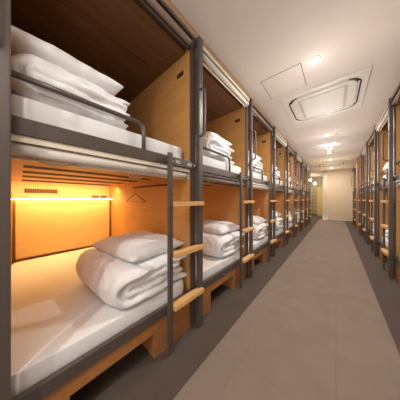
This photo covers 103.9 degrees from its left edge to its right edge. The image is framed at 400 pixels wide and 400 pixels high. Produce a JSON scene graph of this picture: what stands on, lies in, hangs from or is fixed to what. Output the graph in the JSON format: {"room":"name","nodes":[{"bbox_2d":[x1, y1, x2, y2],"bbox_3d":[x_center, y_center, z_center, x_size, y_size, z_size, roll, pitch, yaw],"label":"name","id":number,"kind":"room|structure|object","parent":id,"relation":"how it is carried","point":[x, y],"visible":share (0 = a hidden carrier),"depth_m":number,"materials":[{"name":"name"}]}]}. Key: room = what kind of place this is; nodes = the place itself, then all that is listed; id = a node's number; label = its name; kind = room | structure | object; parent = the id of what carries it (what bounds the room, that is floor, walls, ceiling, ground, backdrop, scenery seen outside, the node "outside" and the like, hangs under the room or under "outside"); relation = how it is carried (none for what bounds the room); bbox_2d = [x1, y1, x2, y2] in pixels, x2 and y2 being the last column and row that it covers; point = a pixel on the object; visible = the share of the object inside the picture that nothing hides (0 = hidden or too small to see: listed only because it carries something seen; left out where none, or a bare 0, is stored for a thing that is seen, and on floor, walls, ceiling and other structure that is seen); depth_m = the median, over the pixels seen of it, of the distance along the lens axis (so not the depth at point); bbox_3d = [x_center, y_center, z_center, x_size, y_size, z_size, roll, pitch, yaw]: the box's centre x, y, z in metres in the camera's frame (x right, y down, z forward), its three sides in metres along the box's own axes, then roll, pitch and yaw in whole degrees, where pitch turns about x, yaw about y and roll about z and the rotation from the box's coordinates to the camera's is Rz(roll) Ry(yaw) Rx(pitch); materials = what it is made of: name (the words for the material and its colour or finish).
{"room":"dormitory","nodes":[
{"label":"dormitory","id":0,"kind":"room"},
{"bbox_2d":[70,215,399,399],"bbox_3d":[3.897,1.169,4.731,5.795,0.095,16.435,0,0,41],"label":"floor","id":1,"kind":"structure","parent":0,"point":[137,375],"depth_m":1.27,"materials":[{"name":"carpet"}]},
{"bbox_2d":[0,0,11,399],"bbox_3d":[-1.795,-0.184,0.765,2.043,2.611,1.156,0,0,41],"label":"bunk bed","id":2,"kind":"object","parent":1,"relation":"on","point":[5,5],"visible":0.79,"depth_m":0.56,"materials":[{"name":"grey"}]},
{"bbox_2d":[11,0,205,399],"bbox_3d":[-1.077,-0.184,1.592,2.043,2.611,1.156,0,0,41],"label":"bunk bed","id":3,"kind":"object","parent":1,"relation":"on","point":[71,190],"visible":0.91,"depth_m":1.35,"materials":[{"name":"brown wood"}]},
{"bbox_2d":[24,188,57,193],"bbox_3d":[-2.020,-0.100,2.001,0.008,0.057,0.304,0,0,41],"label":"air vent","id":4,"kind":"object","parent":3,"relation":"attached to","point":[26,190],"depth_m":1.99,"materials":[{"name":"brown"}]},
{"bbox_2d":[11,94,181,158],"bbox_3d":[-1.118,-0.388,1.563,1.739,0.127,1.026,0,0,41],"label":"mattress","id":5,"kind":"object","parent":3,"relation":"on","point":[23,107],"visible":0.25,"depth_m":0.81,"materials":[{"name":"white fabric"}]},
{"bbox_2d":[11,53,129,129],"bbox_3d":[-0.879,-0.573,1.045,0.748,0.248,0.550,0,0,41],"label":"duvet","id":6,"kind":"object","parent":5,"relation":"on","point":[30,65],"visible":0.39,"depth_m":0.77,"materials":[{"name":"white fabric"}]},
{"bbox_2d":[11,25,122,95],"bbox_3d":[-0.903,-0.739,1.030,0.648,0.173,0.507,1,0,40],"label":"pillow","id":7,"kind":"object","parent":6,"relation":"on","point":[22,41],"visible":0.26,"depth_m":0.79,"materials":[{"name":"white fabric"}]},
{"bbox_2d":[11,247,183,397],"bbox_3d":[-1.105,0.762,1.552,1.739,0.127,1.026,0,0,41],"label":"mattress","id":8,"kind":"object","parent":3,"relation":"on","point":[56,318],"visible":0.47,"depth_m":0.95,"materials":[{"name":"white fabric"}]},
{"bbox_2d":[76,248,186,308],"bbox_3d":[-0.590,0.563,1.360,0.775,0.275,0.668,0,0,38],"label":"duvet","id":9,"kind":"object","parent":8,"relation":"on","point":[119,283],"visible":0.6,"depth_m":1.07,"materials":[{"name":"white fabric"}]},
{"bbox_2d":[91,231,183,261],"bbox_3d":[-0.550,0.394,1.396,0.648,0.176,0.507,-1,-1,35],"label":"pillow","id":10,"kind":"object","parent":9,"relation":"on","point":[135,246],"visible":0.99,"depth_m":1.22,"materials":[{"name":"white fabric"}]},
{"bbox_2d":[11,141,188,178],"bbox_3d":[-0.457,-0.206,0.988,0.055,0.055,1.036,0,0,41],"label":"roller blind","id":11,"kind":"object","parent":3,"relation":"hanging from","point":[19,151],"depth_m":0.81,"materials":[{"name":"beige fabric"}]},
{"bbox_2d":[145,0,192,46],"bbox_3d":[-0.417,-1.333,0.954,0.046,0.046,1.036,0,0,41],"label":"roller blind","id":12,"kind":"object","parent":3,"relation":"hanging from","point":[159,6],"depth_m":1.17,"materials":[{"name":"brown fabric"}]},
{"bbox_2d":[197,33,255,315],"bbox_3d":[-0.344,-0.184,2.434,2.043,2.611,1.156,0,0,41],"label":"bunk bed","id":13,"kind":"object","parent":1,"relation":"on","point":[225,193],"visible":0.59,"depth_m":2.21,"materials":[{"name":"brown"}]},
{"bbox_2d":[203,249,239,279],"bbox_3d":[-0.372,0.762,2.394,1.739,0.127,1.026,0,0,41],"label":"mattress","id":14,"kind":"object","parent":13,"relation":"on","point":[211,265],"visible":0.06,"depth_m":1.79,"materials":[{"name":"white fabric"}]},
{"bbox_2d":[203,230,244,257],"bbox_3d":[0.155,0.563,2.219,0.775,0.275,0.668,0,0,40],"label":"duvet","id":15,"kind":"object","parent":14,"relation":"on","point":[221,246],"visible":0.48,"depth_m":1.88,"materials":[{"name":"white fabric"}]},
{"bbox_2d":[203,220,239,234],"bbox_3d":[0.186,0.394,2.242,0.648,0.173,0.507,-1,-1,40],"label":"pillow","id":16,"kind":"object","parent":15,"relation":"on","point":[209,226],"visible":0.73,"depth_m":2.03,"materials":[{"name":"white fabric"}]},
{"bbox_2d":[203,156,240,173],"bbox_3d":[-0.385,-0.388,2.405,1.739,0.127,1.026,0,0,41],"label":"mattress","id":17,"kind":"object","parent":13,"relation":"on","point":[207,161],"visible":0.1,"depth_m":1.78,"materials":[{"name":"white fabric"}]},
{"bbox_2d":[203,137,234,164],"bbox_3d":[-0.004,-0.574,2.058,0.745,0.250,0.648,0,0,40],"label":"duvet","id":18,"kind":"object","parent":17,"relation":"on","point":[211,143],"visible":0.27,"depth_m":1.76,"materials":[{"name":"white fabric"}]},
{"bbox_2d":[203,131,231,146],"bbox_3d":[0.025,-0.739,2.099,0.647,0.172,0.507,1,0,39],"label":"pillow","id":19,"kind":"object","parent":18,"relation":"on","point":[207,134],"visible":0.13,"depth_m":1.84,"materials":[{"name":"white fabric"}]},
{"bbox_2d":[203,175,244,185],"bbox_3d":[0.275,-0.206,1.830,0.055,0.055,1.036,0,0,41],"label":"roller blind","id":20,"kind":"object","parent":13,"relation":"hanging from","point":[225,180],"depth_m":1.78,"materials":[{"name":"brown fabric"}]},
{"bbox_2d":[203,53,247,104],"bbox_3d":[0.315,-1.333,1.796,0.046,0.046,1.036,0,0,41],"label":"roller blind","id":21,"kind":"object","parent":13,"relation":"hanging from","point":[224,79],"depth_m":1.73,"materials":[{"name":"beige fabric"}]},
{"bbox_2d":[248,95,278,275],"bbox_3d":[0.388,-0.184,3.277,2.043,2.611,1.156,0,0,41],"label":"bunk bed","id":22,"kind":"object","parent":1,"relation":"on","point":[263,126],"visible":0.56,"depth_m":3.05,"materials":[{"name":"brown wood"}]},
{"bbox_2d":[248,170,266,180],"bbox_3d":[0.347,-0.388,3.248,1.739,0.127,1.026,0,0,41],"label":"mattress","id":23,"kind":"object","parent":22,"relation":"on","point":[255,175],"visible":0.08,"depth_m":2.67,"materials":[{"name":"white fabric"}]},
{"bbox_2d":[248,158,263,173],"bbox_3d":[0.716,-0.573,2.884,0.745,0.250,0.644,0,0,39],"label":"duvet","id":24,"kind":"object","parent":23,"relation":"on","point":[258,164],"visible":0.16,"depth_m":2.68,"materials":[{"name":"white fabric"}]},
{"bbox_2d":[248,151,261,160],"bbox_3d":[0.749,-0.757,2.932,0.648,0.206,0.507,1,0,41],"label":"pillow","id":25,"kind":"object","parent":24,"relation":"on","point":[258,158],"visible":0.09,"depth_m":2.77,"materials":[{"name":"white fabric"}]},
{"bbox_2d":[248,235,267,252],"bbox_3d":[0.360,0.762,3.237,1.739,0.127,1.026,0,0,41],"label":"mattress","id":26,"kind":"object","parent":22,"relation":"on","point":[256,243],"visible":0.14,"depth_m":2.66,"materials":[{"name":"white fabric"}]},
{"bbox_2d":[248,222,267,239],"bbox_3d":[0.872,0.563,3.044,0.775,0.275,0.668,0,0,39],"label":"duvet","id":27,"kind":"object","parent":26,"relation":"on","point":[260,231],"visible":0.31,"depth_m":2.70,"materials":[{"name":"white fabric"}]},
{"bbox_2d":[248,215,266,224],"bbox_3d":[0.908,0.394,3.068,0.646,0.173,0.507,0,0,39],"label":"pillow","id":28,"kind":"object","parent":27,"relation":"on","point":[256,219],"visible":0.34,"depth_m":2.83,"materials":[{"name":"white fabric"}]},
{"bbox_2d":[248,183,267,189],"bbox_3d":[1.008,-0.206,2.673,0.055,0.055,1.036,0,0,41],"label":"roller blind","id":29,"kind":"object","parent":22,"relation":"hanging from","point":[260,186],"depth_m":2.66,"materials":[{"name":"beige fabric"}]},
{"bbox_2d":[253,108,272,130],"bbox_3d":[1.047,-1.333,2.639,0.046,0.046,1.036,0,0,41],"label":"roller blind","id":30,"kind":"object","parent":22,"relation":"hanging from","point":[257,114],"depth_m":2.62,"materials":[{"name":"brown fabric"}]},
{"bbox_2d":[272,124,290,254],"bbox_3d":[1.120,-0.184,4.120,2.043,2.611,1.156,0,0,41],"label":"bunk bed","id":31,"kind":"object","parent":1,"relation":"on","point":[282,191],"visible":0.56,"depth_m":3.90,"materials":[{"name":"brown wood"}]},
{"bbox_2d":[272,227,282,237],"bbox_3d":[1.092,0.762,4.079,1.739,0.127,1.026,0,0,41],"label":"mattress","id":32,"kind":"object","parent":31,"relation":"on","point":[280,230],"visible":0.14,"depth_m":3.55,"materials":[{"name":"white fabric"}]},
{"bbox_2d":[272,217,283,229],"bbox_3d":[1.597,0.564,3.876,0.774,0.275,0.663,0,0,39],"label":"duvet","id":33,"kind":"object","parent":32,"relation":"on","point":[279,223],"visible":0.17,"depth_m":3.61,"materials":[{"name":"white fabric"}]},
{"bbox_2d":[272,210,281,217],"bbox_3d":[1.634,0.376,3.909,0.647,0.206,0.507,0,0,38],"label":"pillow","id":34,"kind":"object","parent":33,"relation":"on","point":[278,214],"visible":0.19,"depth_m":3.71,"materials":[{"name":"white fabric"}]},
{"bbox_2d":[276,133,286,145],"bbox_3d":[1.779,-1.333,3.481,0.046,0.046,1.036,0,0,41],"label":"roller blind","id":35,"kind":"object","parent":31,"relation":"hanging from","point":[278,136],"depth_m":3.52,"materials":[{"name":"beige fabric"}]},
{"bbox_3d":[1.079,-0.388,4.090,1.738,0.127,1.026,0,0,41],"label":"mattress","id":36,"kind":"object","parent":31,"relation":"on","visible":0},
{"bbox_2d":[272,169,280,179],"bbox_3d":[1.461,-0.573,3.742,0.745,0.250,0.644,0,0,42],"label":"duvet","id":37,"kind":"object","parent":36,"relation":"on","point":[277,171],"visible":0.06,"depth_m":3.57,"materials":[{"name":"white fabric"}]},
{"bbox_2d":[173,219,399,399],"bbox_3d":[2.768,1.124,3.447,1.030,0.013,13.015,0,0,41],"label":"carpet runner","id":38,"kind":"object","parent":1,"relation":"on","point":[318,329],"depth_m":1.22,"materials":[{"name":"beige carpet"}]},
{"bbox_2d":[287,141,298,237],"bbox_3d":[1.852,-0.184,4.962,2.043,2.611,1.156,0,0,41],"label":"bunk bed","id":39,"kind":"object","parent":1,"relation":"on","point":[292,154],"visible":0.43,"depth_m":4.74,"materials":[{"name":"brown wood"}]},
{"bbox_2d":[295,150,304,231],"bbox_3d":[2.584,-0.184,5.805,2.043,2.611,1.156,0,0,41],"label":"bunk bed","id":40,"kind":"object","parent":1,"relation":"on","point":[299,160],"visible":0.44,"depth_m":5.58,"materials":[{"name":"brown wood"}]},
{"bbox_2d":[301,158,308,227],"bbox_3d":[3.317,-0.184,6.647,2.043,2.611,1.156,0,0,41],"label":"bunk bed","id":41,"kind":"object","parent":1,"relation":"on","point":[305,185],"visible":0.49,"depth_m":6.43,"materials":[{"name":"brown wood"}]},
{"bbox_2d":[307,165,311,223],"bbox_3d":[4.049,-0.184,7.490,2.043,2.611,1.156,0,0,41],"label":"bunk bed","id":42,"kind":"object","parent":1,"relation":"on","point":[308,168],"visible":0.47,"depth_m":7.26,"materials":[{"name":"brown"}]},
{"bbox_2d":[310,189,316,214],"bbox_3d":[7.960,0.204,11.499,1.112,1.834,0.603,0,0,41],"label":"tall cabinet","id":43,"kind":"object","parent":1,"relation":"on","point":[313,192],"visible":0.42,"depth_m":11.06,"materials":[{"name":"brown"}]},
{"bbox_2d":[317,187,322,214],"bbox_3d":[8.269,0.142,10.718,0.361,1.957,0.066,0,0,41],"label":"folding screen","id":44,"kind":"object","parent":1,"relation":"on","point":[319,189],"visible":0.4,"depth_m":10.74,"materials":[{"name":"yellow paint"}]},
{"bbox_2d":[351,166,355,224],"bbox_3d":[7.649,-0.184,6.478,2.043,2.611,1.156,0,0,41],"label":"bunk bed","id":45,"kind":"object","parent":1,"relation":"on","point":[353,169],"visible":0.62,"depth_m":6.66,"materials":[{"name":"brown"}]},
{"bbox_2d":[354,163,355,227],"bbox_3d":[6.917,-0.184,5.636,2.043,2.611,1.156,0,0,41],"label":"bunk bed","id":46,"kind":"object","parent":1,"relation":"on","point":[355,163],"visible":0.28,"depth_m":6.08,"materials":[{"name":"brown"}]},
{"bbox_2d":[356,157,360,229],"bbox_3d":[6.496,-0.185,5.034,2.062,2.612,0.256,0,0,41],"label":"bunk bed","id":47,"kind":"object","parent":1,"relation":"on","point":[358,186],"depth_m":5.61,"materials":[{"name":"brown wood"}]},
{"bbox_2d":[357,152,368,235],"bbox_3d":[5.967,-0.184,4.542,2.043,2.611,1.156,0,0,41],"label":"bunk bed","id":48,"kind":"object","parent":1,"relation":"on","point":[361,157],"visible":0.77,"depth_m":4.72,"materials":[{"name":"brown wood"}]},
{"bbox_2d":[361,140,373,243],"bbox_3d":[5.234,-0.184,3.699,2.043,2.611,1.156,0,0,41],"label":"bunk bed","id":49,"kind":"object","parent":1,"relation":"on","point":[366,150],"visible":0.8,"depth_m":3.88,"materials":[{"name":"brown"}]},
{"bbox_2d":[367,124,387,256],"bbox_3d":[4.502,-0.184,2.857,2.043,2.611,1.156,0,0,41],"label":"bunk bed","id":50,"kind":"object","parent":1,"relation":"on","point":[375,139],"visible":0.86,"depth_m":3.04,"materials":[{"name":"brown wood"}]},
{"bbox_2d":[375,94,399,278],"bbox_3d":[3.770,-0.184,2.014,2.043,2.611,1.156,0,0,41],"label":"bunk bed","id":51,"kind":"object","parent":1,"relation":"on","point":[389,120],"visible":0.93,"depth_m":2.20,"materials":[{"name":"brown"}]},
{"bbox_2d":[376,110,387,131],"bbox_3d":[3.111,-1.333,2.653,0.046,0.046,1.036,0,0,41],"label":"roller blind","id":52,"kind":"object","parent":51,"relation":"hanging from","point":[384,117],"depth_m":2.68,"materials":[{"name":"beige fabric"}]},
{"bbox_2d":[382,237,387,246],"bbox_3d":[3.798,0.762,2.055,1.739,0.127,1.026,0,0,41],"label":"mattress","id":53,"kind":"object","parent":51,"relation":"on","point":[386,239],"visible":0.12,"depth_m":2.72,"materials":[{"name":"white fabric"}]},
{"bbox_2d":[390,81,399,283],"bbox_3d":[3.038,-0.184,1.172,2.043,2.611,1.156,0,0,41],"label":"bunk bed","id":54,"kind":"object","parent":1,"relation":"on","point":[395,98],"visible":0.96,"depth_m":2.09,"materials":[{"name":"brown"}]},
{"bbox_2d":[391,89,399,105],"bbox_3d":[2.378,-1.333,1.810,0.046,0.046,1.036,0,0,41],"label":"roller blind","id":55,"kind":"object","parent":54,"relation":"hanging from","point":[396,97],"depth_m":2.06,"materials":[{"name":"brown fabric"}]},
{"bbox_2d":[171,0,399,178],"bbox_3d":[3.897,-1.539,4.731,5.795,0.095,16.435,0,0,41],"label":"ceiling","id":56,"kind":"structure","parent":0,"point":[256,41],"depth_m":1.58,"materials":[{"name":"white paint"}]},
{"bbox_2d":[261,63,306,98],"bbox_3d":[1.087,-1.490,2.026,0.437,0.004,0.456,0,0,41],"label":"access hatch","id":57,"kind":"object","parent":56,"relation":"attached to","point":[291,79],"visible":1,"depth_m":2.00,"materials":[{"name":"grey paint"}]},
{"bbox_2d":[309,56,321,64],"bbox_3d":[1.236,-1.490,1.683,0.112,0.012,0.112,0,0,41],"label":"recessed light","id":58,"kind":"object","parent":56,"relation":"in","point":[316,59],"visible":1,"depth_m":1.68,"materials":[{"name":"white plastic"}]},
{"bbox_2d":[322,171,327,219],"bbox_3d":[6.646,-0.188,8.321,0.226,2.603,0.037,0,0,41],"label":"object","id":59,"kind":"object","parent":56,"relation":"hanging from","point":[325,209],"visible":0.95,"depth_m":8.30,"materials":[{"name":"white paint"}]},
{"bbox_2d":[281,66,371,124],"bbox_3d":[1.899,-1.475,2.428,0.926,0.032,0.988,0,0,41],"label":"air conditioner","id":60,"kind":"object","parent":56,"relation":"attached to","point":[347,92],"visible":1,"depth_m":2.29,"materials":[{"name":"white plastic"}]},
{"bbox_2d":[301,87,343,117],"bbox_3d":[1.899,-1.464,2.428,0.482,0.006,0.613,0,0,41],"label":"grille","id":61,"kind":"object","parent":60,"relation":"attached to","point":[331,100],"depth_m":2.39,"materials":[{"name":"white plastic"}]},
{"bbox_2d":[326,144,331,153],"bbox_3d":[3.569,-1.368,4.324,0.109,0.243,0.109,0,0,-4],"label":"ceiling spotlight","id":62,"kind":"object","parent":56,"relation":"hanging from","point":[329,149],"visible":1,"depth_m":4.29,"materials":[{"name":"white plastic"}]},
{"bbox_2d":[317,160,345,167],"bbox_3d":[5.628,-1.475,6.719,0.926,0.032,0.998,0,0,41],"label":"air conditioner","id":63,"kind":"object","parent":56,"relation":"attached to","point":[338,163],"visible":0.98,"depth_m":6.63,"materials":[{"name":"white plastic"}]},
{"bbox_2d":[324,163,338,166],"bbox_3d":[5.628,-1.464,6.719,0.482,0.006,0.618,0,0,41],"label":"grille","id":64,"kind":"object","parent":63,"relation":"attached to","point":[330,164],"depth_m":6.63,"materials":[{"name":"white"}]},
{"bbox_2d":[310,178,322,188],"bbox_3d":[9.256,-0.185,10.898,5.605,2.612,0.095,0,0,41],"label":"wall","id":65,"kind":"structure","parent":0,"point":[319,181],"depth_m":11.44,"materials":[{"name":"beige paint"}]},
{"bbox_2d":[327,169,352,220],"bbox_3d":[8.078,-0.185,7.529,3.154,2.612,0.114,0,0,41],"label":"wall","id":66,"kind":"structure","parent":0,"point":[339,187],"depth_m":8.13,"materials":[{"name":"beige paint"}]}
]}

